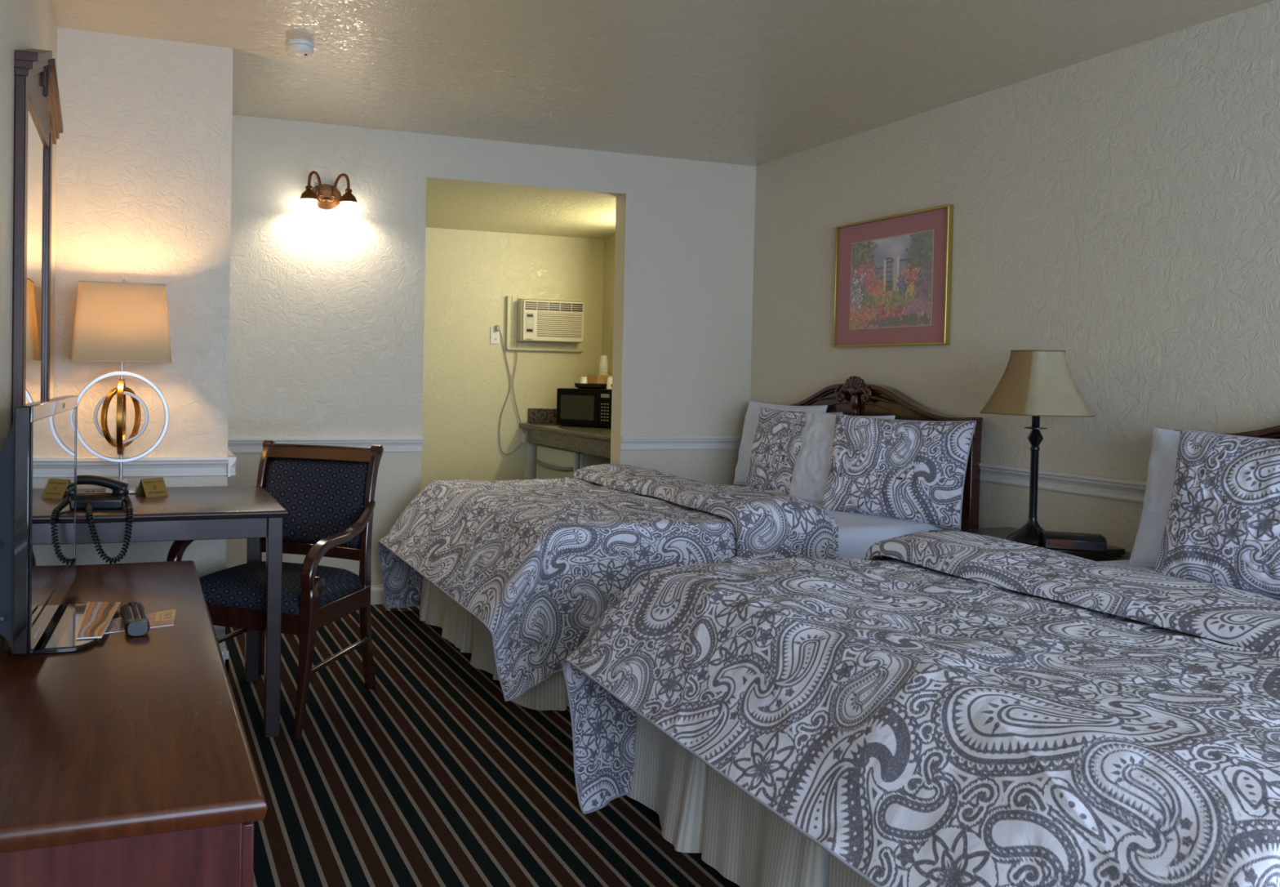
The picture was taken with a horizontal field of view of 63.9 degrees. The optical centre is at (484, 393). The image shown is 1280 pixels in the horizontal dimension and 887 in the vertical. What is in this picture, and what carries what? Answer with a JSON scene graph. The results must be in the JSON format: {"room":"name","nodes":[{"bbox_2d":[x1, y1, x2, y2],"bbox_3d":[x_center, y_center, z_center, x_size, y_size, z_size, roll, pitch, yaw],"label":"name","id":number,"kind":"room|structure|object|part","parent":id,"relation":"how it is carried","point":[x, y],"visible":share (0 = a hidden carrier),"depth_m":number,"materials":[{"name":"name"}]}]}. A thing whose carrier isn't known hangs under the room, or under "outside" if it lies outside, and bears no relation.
{"room":"hotel room","nodes":[
{"label":"hotel room","id":0,"kind":"room"},
{"bbox_2d":[0,0,57,638],"bbox_3d":[-0.846,-0.057,1.394,0.120,2.440,7.190,1,1,-19],"label":"wall","id":1,"kind":"structure","parent":0,"point":[24,24],"depth_m":2.38,"materials":[{"name":"beige paint"}]},
{"bbox_2d":[11,48,62,426],"bbox_3d":[-1.264,-0.394,2.876,0.053,1.171,0.909,1,1,-19],"label":"wall mirror","id":2,"kind":"object","parent":1,"relation":"attached to","point":[38,122],"visible":0.8,"depth_m":2.73,"materials":[{"name":"brown wood"}]},
{"bbox_3d":[-1.178,-0.869,2.644,0.053,0.191,0.439,1,1,-19],"label":"cornice","id":3,"kind":"part","parent":2,"relation":"part of","materials":[{"name":"wood"}]},
{"bbox_3d":[-1.267,-0.325,2.831,0.014,0.895,0.705,1,1,-19],"label":"glass","id":4,"kind":"part","parent":2,"relation":"part of","materials":[{"name":"white mirror"}]},
{"bbox_3d":[-1.257,-0.325,2.835,0.007,0.876,0.685,1,1,-19],"label":"moulding","id":5,"kind":"part","parent":2,"relation":"part of","materials":[{"name":"wood"}]},
{"bbox_3d":[-1.342,-0.898,3.120,0.053,0.176,0.370,1,1,-19],"label":"cornice","id":6,"kind":"part","parent":2,"relation":"part of","materials":[{"name":"wood"}]},
{"bbox_2d":[53,26,233,651],"bbox_3d":[-1.461,-0.133,4.321,0.627,2.440,1.053,1,1,-19],"label":"wall","id":7,"kind":"structure","parent":0,"point":[144,167],"depth_m":3.82,"materials":[{"name":"beige paint"}]},
{"bbox_2d":[76,455,235,477],"bbox_3d":[-1.278,0.277,3.823,0.657,0.078,0.030,1,1,-19],"label":"trim","id":8,"kind":"structure","parent":7,"relation":"attached to","point":[216,465],"depth_m":3.84,"materials":[{"name":"white paint"}]},
{"bbox_2d":[221,650,228,673],"bbox_3d":[-1.303,1.052,3.845,0.641,0.098,0.014,1,1,-19],"label":"baseboard","id":9,"kind":"structure","parent":7,"relation":"attached to","point":[224,651],"depth_m":3.94,"materials":[{"name":"white paint"}]},
{"bbox_2d":[227,448,235,476],"bbox_3d":[-1.154,0.267,4.423,0.030,0.078,1.083,1,1,-19],"label":"trim","id":10,"kind":"structure","parent":7,"relation":"attached to","point":[232,459],"depth_m":3.91,"materials":[{"name":"white paint"}]},
{"bbox_2d":[225,603,739,886],"bbox_3d":[0.643,1.209,2.887,4.097,0.100,8.970,1,1,-19],"label":"floor","id":11,"kind":"structure","parent":0,"point":[426,775],"depth_m":2.95,"materials":[{"name":"carpet"}]},
{"bbox_2d":[0,560,267,886],"bbox_3d":[-0.802,0.837,2.168,0.462,0.620,1.795,1,1,-19],"label":"dresser","id":12,"kind":"object","parent":11,"relation":"on","point":[126,760],"visible":0.94,"depth_m":1.52,"materials":[{"name":"brown wood"}]},
{"bbox_2d":[0,395,100,655],"bbox_3d":[-0.953,0.267,2.291,0.190,0.508,0.744,1,1,-16],"label":"television","id":13,"kind":"object","parent":12,"relation":"on","point":[38,453],"visible":0.94,"depth_m":2.05,"materials":[{"name":"black plastic"}]},
{"bbox_2d":[75,601,120,639],"bbox_3d":[-0.870,0.508,2.286,0.076,0.004,0.338,1,1,-18],"label":"leaflet","id":14,"kind":"object","parent":12,"relation":"on","point":[97,615],"visible":1,"depth_m":2.27,"materials":[{"name":"multicoloured paper"}]},
{"bbox_2d":[104,608,175,633],"bbox_3d":[-0.793,0.522,2.323,0.166,0.002,0.190,1,1,-19],"label":"postcard","id":15,"kind":"object","parent":12,"relation":"on","point":[162,618],"visible":0.58,"depth_m":2.32,"materials":[{"name":"multicoloured paper"}]},
{"bbox_2d":[119,600,150,635],"bbox_3d":[-0.787,0.503,2.273,0.056,0.037,0.183,1,1,-23],"label":"remote control","id":16,"kind":"object","parent":15,"relation":"on","point":[135,623],"visible":1,"depth_m":2.21,"materials":[{"name":"black plastic"}]},
{"bbox_3d":[-0.782,0.491,2.263,0.040,0.002,0.134,1,1,-23],"label":"plate","id":17,"kind":"part","parent":16,"relation":"part of","materials":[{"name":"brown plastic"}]},
{"bbox_3d":[-0.426,0.712,1.688,0.018,0.225,0.550,1,1,-19],"label":"drawer","id":18,"kind":"part","parent":12,"relation":"part of","materials":[{"name":"brown wood"}]},
{"bbox_2d":[75,485,288,737],"bbox_3d":[-1.111,0.737,3.499,0.745,0.750,0.717,1,1,-19],"label":"desk","id":19,"kind":"object","parent":11,"relation":"on","point":[251,513],"visible":0.46,"depth_m":3.29,"materials":[{"name":"brown wood"}]},
{"bbox_2d":[76,474,133,563],"bbox_3d":[-1.239,0.386,3.203,0.265,0.254,0.326,1,1,-13],"label":"telephone","id":20,"kind":"object","parent":19,"relation":"on","point":[88,500],"visible":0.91,"depth_m":3.20,"materials":[{"name":"black plastic"}]},
{"bbox_3d":[-1.296,0.328,3.292,0.110,0.028,0.075,1,1,-13],"label":"keypad plate","id":21,"kind":"part","parent":20,"relation":"part of","materials":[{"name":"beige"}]},
{"bbox_3d":[-1.176,0.417,3.164,0.140,0.197,0.215,1,1,-22],"label":"coiled cord","id":22,"kind":"part","parent":20,"relation":"part of","materials":[{"name":"black plastic"}]},
{"bbox_2d":[69,279,172,493],"bbox_3d":[-1.306,-0.028,3.639,0.340,0.766,0.275,1,1,-19],"label":"table lamp","id":23,"kind":"object","parent":19,"relation":"on","point":[122,322],"visible":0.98,"depth_m":3.55,"materials":[{"name":"beige fabric"}]},
{"bbox_3d":[-1.314,0.348,3.647,0.104,0.014,0.104,1,1,-19],"label":"plate","id":24,"kind":"part","parent":23,"relation":"part of","materials":[{"name":"silver metal"}]},
{"bbox_3d":[-1.302,-0.255,3.634,0.336,0.276,0.224,1,1,-19],"label":"lamp shade","id":25,"kind":"part","parent":23,"relation":"part of","materials":[{"name":"fabric"}]},
{"bbox_3d":[-1.302,-0.231,3.634,0.024,0.361,0.024,1,1,-19],"label":"stem","id":26,"kind":"part","parent":23,"relation":"part of","materials":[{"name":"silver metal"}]},
{"bbox_2d":[135,476,168,497],"bbox_3d":[-1.175,0.328,3.572,0.080,0.062,0.084,2,2,44],"label":"tent card","id":27,"kind":"object","parent":19,"relation":"on","point":[152,486],"visible":1,"depth_m":3.56,"materials":[{"name":"gold metal"}]},
{"bbox_3d":[-0.894,0.745,3.898,0.048,0.724,0.048,1,1,-19],"label":"leg","id":28,"kind":"part","parent":19,"relation":"part of","materials":[{"name":"brown wood"}]},
{"bbox_3d":[-0.695,0.762,3.322,0.048,0.724,0.048,1,1,-19],"label":"leg","id":29,"kind":"part","parent":19,"relation":"part of","materials":[{"name":"brown wood"}]},
{"bbox_2d":[166,440,383,740],"bbox_3d":[-0.735,0.655,3.657,0.576,0.928,0.657,2,1,19],"label":"armchair","id":30,"kind":"object","parent":11,"relation":"on","point":[326,491],"visible":0.72,"depth_m":3.75,"materials":[{"name":"brown wood"}]},
{"bbox_3d":[-0.987,0.525,3.712,0.045,0.275,0.532,2,1,20],"label":"arm","id":31,"kind":"part","parent":30,"relation":"part of","materials":[{"name":"brown wood"}]},
{"bbox_3d":[-0.829,0.750,3.396,0.500,0.070,0.024,2,1,19],"label":"seat rail","id":32,"kind":"part","parent":30,"relation":"part of","materials":[{"name":"brown wood"}]},
{"bbox_3d":[-0.874,0.647,3.970,0.033,0.925,0.136,2,1,19],"label":"post","id":33,"kind":"part","parent":30,"relation":"part of","materials":[{"name":"brown wood"}]},
{"bbox_2d":[199,560,362,613],"bbox_3d":[-0.748,0.668,3.621,0.514,0.086,0.504,2,1,19],"label":"seat cushion","id":34,"kind":"object","parent":30,"relation":"on","point":[239,588],"depth_m":3.45,"materials":[{"name":"blue fabric"}]},
{"bbox_3d":[-0.586,0.876,3.307,0.050,0.501,0.089,2,1,19],"label":"leg","id":35,"kind":"part","parent":30,"relation":"part of","materials":[{"name":"brown wood"}]},
{"bbox_3d":[-0.661,0.595,3.861,0.452,0.045,0.048,2,1,19],"label":"rail","id":36,"kind":"part","parent":30,"relation":"part of","materials":[{"name":"brown wood"}]},
{"bbox_2d":[260,457,368,547],"bbox_3d":[-0.648,0.413,3.887,0.444,0.327,0.094,2,1,19],"label":"cushion","id":37,"kind":"object","parent":30,"relation":"on","point":[322,497],"depth_m":3.87,"materials":[{"name":"blue fabric"}]},
{"bbox_3d":[-0.631,0.227,3.921,0.452,0.054,0.078,2,1,19],"label":"rail","id":38,"kind":"part","parent":30,"relation":"part of","materials":[{"name":"brown wood"}]},
{"bbox_3d":[-0.497,0.538,3.541,0.045,0.275,0.532,2,1,19],"label":"arm","id":39,"kind":"part","parent":30,"relation":"part of","materials":[{"name":"brown wood"}]},
{"bbox_3d":[-0.514,0.752,3.548,0.024,0.070,0.475,2,1,19],"label":"seat rail","id":40,"kind":"part","parent":30,"relation":"part of","materials":[{"name":"brown wood"}]},
{"bbox_3d":[-0.430,0.659,3.815,0.033,0.925,0.136,2,1,19],"label":"post","id":41,"kind":"part","parent":30,"relation":"part of","materials":[{"name":"brown wood"}]},
{"bbox_2d":[534,444,610,479],"bbox_3d":[0.717,0.720,6.994,0.578,0.700,0.650,1,1,-19],"label":"fridge","id":42,"kind":"object","parent":11,"relation":"on","point":[552,462],"visible":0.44,"depth_m":6.79,"materials":[{"name":"grey metal"}]},
{"bbox_3d":[0.469,0.492,6.902,0.044,0.047,0.635,1,1,-19],"label":"door handle","id":43,"kind":"part","parent":42,"relation":"part of","materials":[{"name":"grey plastic"}]},
{"bbox_3d":[0.493,0.698,6.916,0.043,0.660,0.650,1,1,-19],"label":"door","id":44,"kind":"part","parent":42,"relation":"part of","materials":[{"name":"grey metal"}]},
{"bbox_2d":[419,375,982,710],"bbox_3d":[0.885,0.513,4.625,2.079,1.224,1.620,1,1,-19],"label":"bed","id":45,"kind":"object","parent":11,"relation":"on","point":[857,532],"visible":0.23,"depth_m":4.30,"materials":[{"name":"brown wood"}]},
{"bbox_2d":[377,463,838,701],"bbox_3d":[0.434,0.746,4.484,1.513,0.732,1.833,1,1,-19],"label":"duvet","id":46,"kind":"object","parent":45,"relation":"on","point":[538,562],"visible":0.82,"depth_m":3.82,"materials":[{"name":"fabric"}]},
{"bbox_2d":[733,400,827,484],"bbox_3d":[1.580,0.285,5.444,0.196,0.478,0.690,1,1,-19],"label":"pillow","id":47,"kind":"object","parent":45,"relation":"on","point":[752,416],"visible":0.3,"depth_m":5.61,"materials":[{"name":"white fabric"}]},
{"bbox_2d":[745,406,842,494],"bbox_3d":[1.563,0.304,5.133,0.179,0.451,0.626,1,1,-19],"label":"pillow","id":48,"kind":"object","parent":45,"relation":"on","point":[777,442],"visible":0.62,"depth_m":5.16,"materials":[{"name":"fabric"}]},
{"bbox_2d":[788,409,895,504],"bbox_3d":[1.671,0.313,4.765,0.181,0.453,0.589,1,1,-19],"label":"pillow","id":49,"kind":"object","parent":45,"relation":"on","point":[812,464],"visible":0.37,"depth_m":4.85,"materials":[{"name":"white fabric"}]},
{"bbox_3d":[0.877,0.655,4.629,1.948,0.280,1.490,1,1,-19],"label":"mattress","id":50,"kind":"part","parent":45,"relation":"part of","materials":[{"name":"white fabric"}]},
{"bbox_3d":[1.844,0.418,4.967,0.035,0.876,1.432,1,1,-19],"label":"panel","id":51,"kind":"part","parent":45,"relation":"part of","materials":[{"name":"brown wood"}]},
{"bbox_3d":[1.840,0.067,4.956,0.068,0.233,1.470,1,1,-19],"label":"rail","id":52,"kind":"part","parent":45,"relation":"part of","materials":[{"name":"brown wood"}]},
{"bbox_2d":[821,413,976,528],"bbox_3d":[1.788,0.325,4.408,0.190,0.449,0.668,0,1,-32],"label":"pillow","id":53,"kind":"object","parent":45,"relation":"on","point":[904,469],"visible":1,"depth_m":4.33,"materials":[{"name":"fabric"}]},
{"bbox_3d":[2.066,0.640,4.309,0.052,1.030,0.060,1,1,-19],"label":"post","id":54,"kind":"part","parent":45,"relation":"part of","materials":[{"name":"brown wood"}]},
{"bbox_2d":[626,424,1279,886],"bbox_3d":[1.648,0.576,2.416,2.087,1.224,1.828,1,1,-19],"label":"bed","id":55,"kind":"object","parent":11,"relation":"on","point":[699,810],"visible":0.2,"depth_m":2.47,"materials":[{"name":"white fabric"}]},
{"bbox_2d":[562,530,1279,886],"bbox_3d":[1.216,0.813,2.243,1.518,0.731,1.936,1,1,-19],"label":"duvet","id":56,"kind":"object","parent":55,"relation":"on","point":[948,708],"visible":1,"depth_m":1.97,"materials":[{"name":"fabric"}]},
{"bbox_2d":[1128,427,1179,567],"bbox_3d":[2.318,0.351,3.065,0.186,0.458,0.690,1,1,-21],"label":"pillow","id":57,"kind":"object","parent":55,"relation":"on","point":[1165,442],"visible":0.27,"depth_m":3.30,"materials":[{"name":"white fabric"}]},
{"bbox_3d":[1.640,0.718,2.423,1.948,0.280,1.690,1,1,-19],"label":"mattress","id":58,"kind":"part","parent":55,"relation":"part of","materials":[{"name":"white fabric"}]},
{"bbox_2d":[1152,428,1279,598],"bbox_3d":[2.262,0.351,2.855,0.199,0.467,0.689,1,1,-19],"label":"pillow","id":59,"kind":"object","parent":55,"relation":"on","point":[1222,526],"visible":0.98,"depth_m":2.95,"materials":[{"name":"fabric"}]},
{"bbox_3d":[2.609,0.130,2.731,0.068,0.233,1.490,1,1,-19],"label":"rail","id":60,"kind":"part","parent":55,"relation":"part of","materials":[{"name":"brown wood"}]},
{"bbox_2d":[928,526,1124,561],"bbox_3d":[2.014,0.857,3.832,0.461,0.615,0.520,1,1,-19],"label":"nightstand","id":61,"kind":"object","parent":11,"relation":"on","point":[1112,552],"visible":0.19,"depth_m":3.66,"materials":[{"name":"brown wood"}]},
{"bbox_2d":[979,349,1095,546],"bbox_3d":[2.042,0.195,3.743,0.382,0.712,0.396,1,1,-19],"label":"table lamp","id":62,"kind":"object","parent":61,"relation":"on","point":[1035,383],"visible":0.98,"depth_m":3.65,"materials":[{"name":"black metal"}]},
{"bbox_3d":[2.046,-0.042,3.738,0.378,0.233,0.392,1,1,-19],"label":"lamp shade","id":63,"kind":"part","parent":62,"relation":"part of","materials":[{"name":"beige fabric"}]},
{"bbox_2d":[1040,530,1106,551],"bbox_3d":[2.120,0.529,3.642,0.196,0.052,0.112,2,1,19],"label":"clock radio","id":64,"kind":"object","parent":61,"relation":"on","point":[1050,539],"visible":0.98,"depth_m":3.60,"materials":[{"name":"black plastic"}]},
{"bbox_2d":[226,114,755,585],"bbox_3d":[-0.146,-0.132,5.398,3.817,2.440,0.122,1,1,-19],"label":"wall","id":65,"kind":"structure","parent":0,"point":[326,306],"depth_m":5.23,"materials":[{"name":"beige paint"}]},
{"bbox_2d":[227,436,423,453],"bbox_3d":[-0.831,0.258,5.092,1.077,0.078,0.030,1,1,-19],"label":"trim","id":66,"kind":"structure","parent":65,"relation":"attached to","point":[390,444],"depth_m":5.12,"materials":[{"name":"white paint"}]},
{"bbox_2d":[297,170,359,213],"bbox_3d":[-0.775,-1.005,5.013,0.304,0.189,0.146,1,1,-19],"label":"wall sconce","id":67,"kind":"object","parent":65,"relation":"attached to","point":[323,196],"visible":1,"depth_m":5.02,"materials":[{"name":"brown metal"}]},
{"bbox_3d":[-0.863,-0.935,4.965,0.108,0.047,0.108,1,1,-19],"label":"lamp shade","id":68,"kind":"part","parent":67,"relation":"part of","materials":[{"name":"white glass"}]},
{"bbox_3d":[-0.833,-1.045,4.997,0.026,0.112,0.102,2,1,31],"label":"arm","id":69,"kind":"part","parent":67,"relation":"part of","materials":[{"name":"brown metal"}]},
{"bbox_3d":[-0.719,-1.043,5.037,0.102,0.112,0.026,2,1,20],"label":"arm","id":70,"kind":"part","parent":67,"relation":"part of","materials":[{"name":"brown metal"}]},
{"bbox_3d":[-0.677,-0.933,5.029,0.108,0.047,0.108,1,1,-19],"label":"lamp shade","id":71,"kind":"part","parent":67,"relation":"part of","materials":[{"name":"white glass"}]},
{"bbox_2d":[370,584,384,604],"bbox_3d":[-0.848,1.033,5.116,1.077,0.098,0.014,1,1,-19],"label":"baseboard","id":72,"kind":"structure","parent":65,"relation":"attached to","point":[377,593],"depth_m":5.21,"materials":[{"name":"white paint"}]},
{"bbox_2d":[620,435,742,449],"bbox_3d":[1.165,0.281,5.782,0.839,0.078,0.030,1,1,-19],"label":"trim","id":73,"kind":"structure","parent":65,"relation":"attached to","point":[627,442],"depth_m":5.76,"materials":[{"name":"white paint"}]},
{"bbox_2d":[421,226,604,490],"bbox_3d":[-0.227,-0.173,7.241,2.500,2.440,0.100,1,1,-19],"label":"wall","id":74,"kind":"structure","parent":0,"point":[469,275],"depth_m":7.27,"materials":[{"name":"beige paint"}]},
{"bbox_2d":[490,326,500,343],"bbox_3d":[0.078,-0.424,7.285,0.072,0.124,0.024,1,1,-19],"label":"wall outlet","id":75,"kind":"object","parent":74,"relation":"attached to","point":[495,335],"visible":1,"depth_m":7.28,"materials":[{"name":"white plastic"}]},
{"bbox_2d":[528,408,556,422],"bbox_3d":[0.589,0.160,7.466,0.565,0.105,0.019,1,1,-19],"label":"backsplash","id":76,"kind":"structure","parent":74,"relation":"attached to","point":[535,415],"depth_m":7.40,"materials":[{"name":"stone"}]},
{"bbox_2d":[505,295,582,351],"bbox_3d":[0.444,-0.512,7.393,0.598,0.390,0.032,1,1,-19],"label":"surround","id":77,"kind":"object","parent":74,"relation":"attached to","point":[511,300],"visible":0.97,"depth_m":7.33,"materials":[{"name":"beige paint"}]},
{"bbox_2d":[516,298,584,342],"bbox_3d":[0.482,-0.529,7.358,0.488,0.300,0.121,1,1,-19],"label":"air conditioner","id":78,"kind":"object","parent":74,"relation":"attached to","point":[537,320],"visible":1,"depth_m":7.30,"materials":[{"name":"beige plastic"}]},
{"bbox_2d":[495,324,526,454],"bbox_3d":[0.195,-0.028,7.317,0.258,0.937,0.030,1,1,-21],"label":"power cord","id":79,"kind":"object","parent":78,"relation":"attached to","point":[497,326],"visible":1,"depth_m":7.32,"materials":[{"name":"beige plastic"}]},
{"bbox_3d":[0.328,-0.513,7.246,0.064,0.148,0.003,1,1,-19],"label":"control panel","id":80,"kind":"part","parent":78,"relation":"part of","materials":[{"name":"beige plastic"}]},
{"bbox_2d":[524,301,582,311],"bbox_3d":[0.507,-0.632,7.306,0.450,0.058,0.004,1,1,-19],"label":"air vent","id":81,"kind":"object","parent":78,"relation":"attached to","point":[530,306],"depth_m":7.30,"materials":[{"name":"beige plastic"}]},
{"bbox_2d":[425,181,616,239],"bbox_3d":[0.064,-1.198,6.435,2.500,0.100,1.758,1,1,-19],"label":"ceiling","id":82,"kind":"structure","parent":0,"point":[448,206],"depth_m":6.32,"materials":[{"name":"beige paint"}]},
{"bbox_2d":[586,374,612,383],"bbox_3d":[0.841,0.041,7.298,0.220,0.360,0.200,1,1,-19],"label":"wooden box","id":83,"kind":"object","parent":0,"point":[597,379],"visible":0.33,"depth_m":7.22,"materials":[{"name":"brown wood"}]},
{"bbox_2d":[599,371,608,374],"bbox_3d":[0.858,-0.178,7.255,0.066,0.078,0.066,1,1,-19],"label":"paper cup","id":84,"kind":"object","parent":83,"relation":"on","point":[600,372],"visible":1,"depth_m":7.23,"materials":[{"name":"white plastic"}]},
{"bbox_2d":[599,368,608,371],"bbox_3d":[0.859,-0.198,7.255,0.066,0.078,0.066,1,1,-19],"label":"paper cup","id":85,"kind":"object","parent":84,"relation":"on","point":[600,370],"visible":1,"depth_m":7.23,"materials":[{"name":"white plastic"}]},
{"bbox_2d":[599,365,608,368],"bbox_3d":[0.859,-0.218,7.255,0.066,0.078,0.066,1,1,-19],"label":"paper cup","id":86,"kind":"object","parent":85,"relation":"on","point":[600,366],"visible":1,"depth_m":7.23,"materials":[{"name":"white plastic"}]},
{"bbox_2d":[599,355,608,366],"bbox_3d":[0.860,-0.238,7.254,0.066,0.078,0.066,1,1,-19],"label":"paper cup","id":87,"kind":"object","parent":86,"relation":"on","point":[603,360],"visible":1,"depth_m":7.23,"materials":[{"name":"white paper"}]},
{"bbox_2d":[601,235,615,374],"bbox_3d":[1.194,-0.137,6.803,0.100,2.440,1.658,1,1,-19],"label":"wall","id":88,"kind":"structure","parent":0,"point":[609,243],"depth_m":7.46,"materials":[{"name":"beige paint"}]},
{"bbox_2d":[519,408,611,479],"bbox_3d":[0.816,0.480,6.720,0.650,0.705,1.594,1,1,-19],"label":"countertop","id":89,"kind":"structure","parent":88,"relation":"attached to","point":[542,428],"depth_m":6.84,"materials":[{"name":"grey stone"}]},
{"bbox_3d":[0.586,0.530,7.465,0.597,0.565,0.037,1,1,-19],"label":"support panel","id":90,"kind":"part","parent":89,"relation":"part of","materials":[{"name":"white plastic"}]},
{"bbox_2d":[556,387,612,428],"bbox_3d":[0.765,0.094,7.021,0.420,0.262,0.326,2,1,33],"label":"microwave oven","id":91,"kind":"object","parent":89,"relation":"on","point":[575,406],"visible":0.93,"depth_m":6.88,"materials":[{"name":"black plastic"}]},
{"bbox_2d":[574,382,606,388],"bbox_3d":[0.744,-0.055,6.987,0.229,0.036,0.156,2,1,33],"label":"serving tray","id":92,"kind":"object","parent":91,"relation":"on","point":[580,385],"visible":0.92,"depth_m":6.92,"materials":[{"name":"black plastic"}]},
{"bbox_2d":[579,376,586,383],"bbox_3d":[0.689,-0.082,7.009,0.063,0.075,0.063,1,1,-19],"label":"paper cup","id":93,"kind":"object","parent":92,"relation":"on","point":[583,380],"visible":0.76,"depth_m":6.99,"materials":[{"name":"white paper"}]},
{"bbox_3d":[0.817,0.096,6.805,0.099,0.250,0.016,2,1,33],"label":"control panel","id":94,"kind":"part","parent":91,"relation":"part of","materials":[{"name":"black plastic"}]},
{"bbox_2d":[606,376,612,389],"bbox_3d":[0.863,-0.076,6.858,0.067,0.085,0.067,1,1,-19],"label":"paper cup","id":95,"kind":"object","parent":91,"relation":"on","point":[609,378],"visible":0.6,"depth_m":6.83,"materials":[{"name":"white paper"}]},
{"bbox_2d":[51,0,1273,166],"bbox_3d":[0.994,-1.305,1.957,4.097,0.100,7.120,1,1,-19],"label":"ceiling","id":96,"kind":"structure","parent":0,"point":[748,82],"depth_m":3.90,"materials":[{"name":"beige paint"}]},
{"bbox_2d":[285,38,314,57],"bbox_3d":[-0.698,-1.304,3.825,0.106,0.048,0.106,1,1,-19],"label":"smoke detector","id":97,"kind":"object","parent":96,"relation":"attached to","point":[296,47],"visible":1,"depth_m":3.79,"materials":[{"name":"white plastic"}]},
{"bbox_2d":[750,0,1279,559],"bbox_3d":[2.778,-0.015,2.594,0.120,2.440,7.090,1,1,-19],"label":"wall","id":98,"kind":"structure","parent":0,"point":[1117,211],"depth_m":3.84,"materials":[{"name":"beige paint"}]},
{"bbox_2d":[832,204,953,346],"bbox_3d":[1.933,-0.539,4.824,0.029,0.618,0.764,1,1,-19],"label":"framed picture","id":99,"kind":"object","parent":98,"relation":"attached to","point":[893,273],"visible":1,"depth_m":4.79,"materials":[{"name":"paper"}]},
{"bbox_2d":[849,230,933,328],"bbox_3d":[1.935,-0.534,4.824,0.001,0.425,0.545,1,1,-19],"label":"print","id":100,"kind":"object","parent":99,"relation":"attached to","point":[891,277],"depth_m":4.80},
{"bbox_2d":[978,462,1146,502],"bbox_3d":[2.683,0.379,2.626,0.030,0.078,6.990,1,1,-19],"label":"trim","id":101,"kind":"structure","parent":98,"relation":"attached to","point":[1127,490],"depth_m":3.88,"materials":[{"name":"white paint"}]}
]}

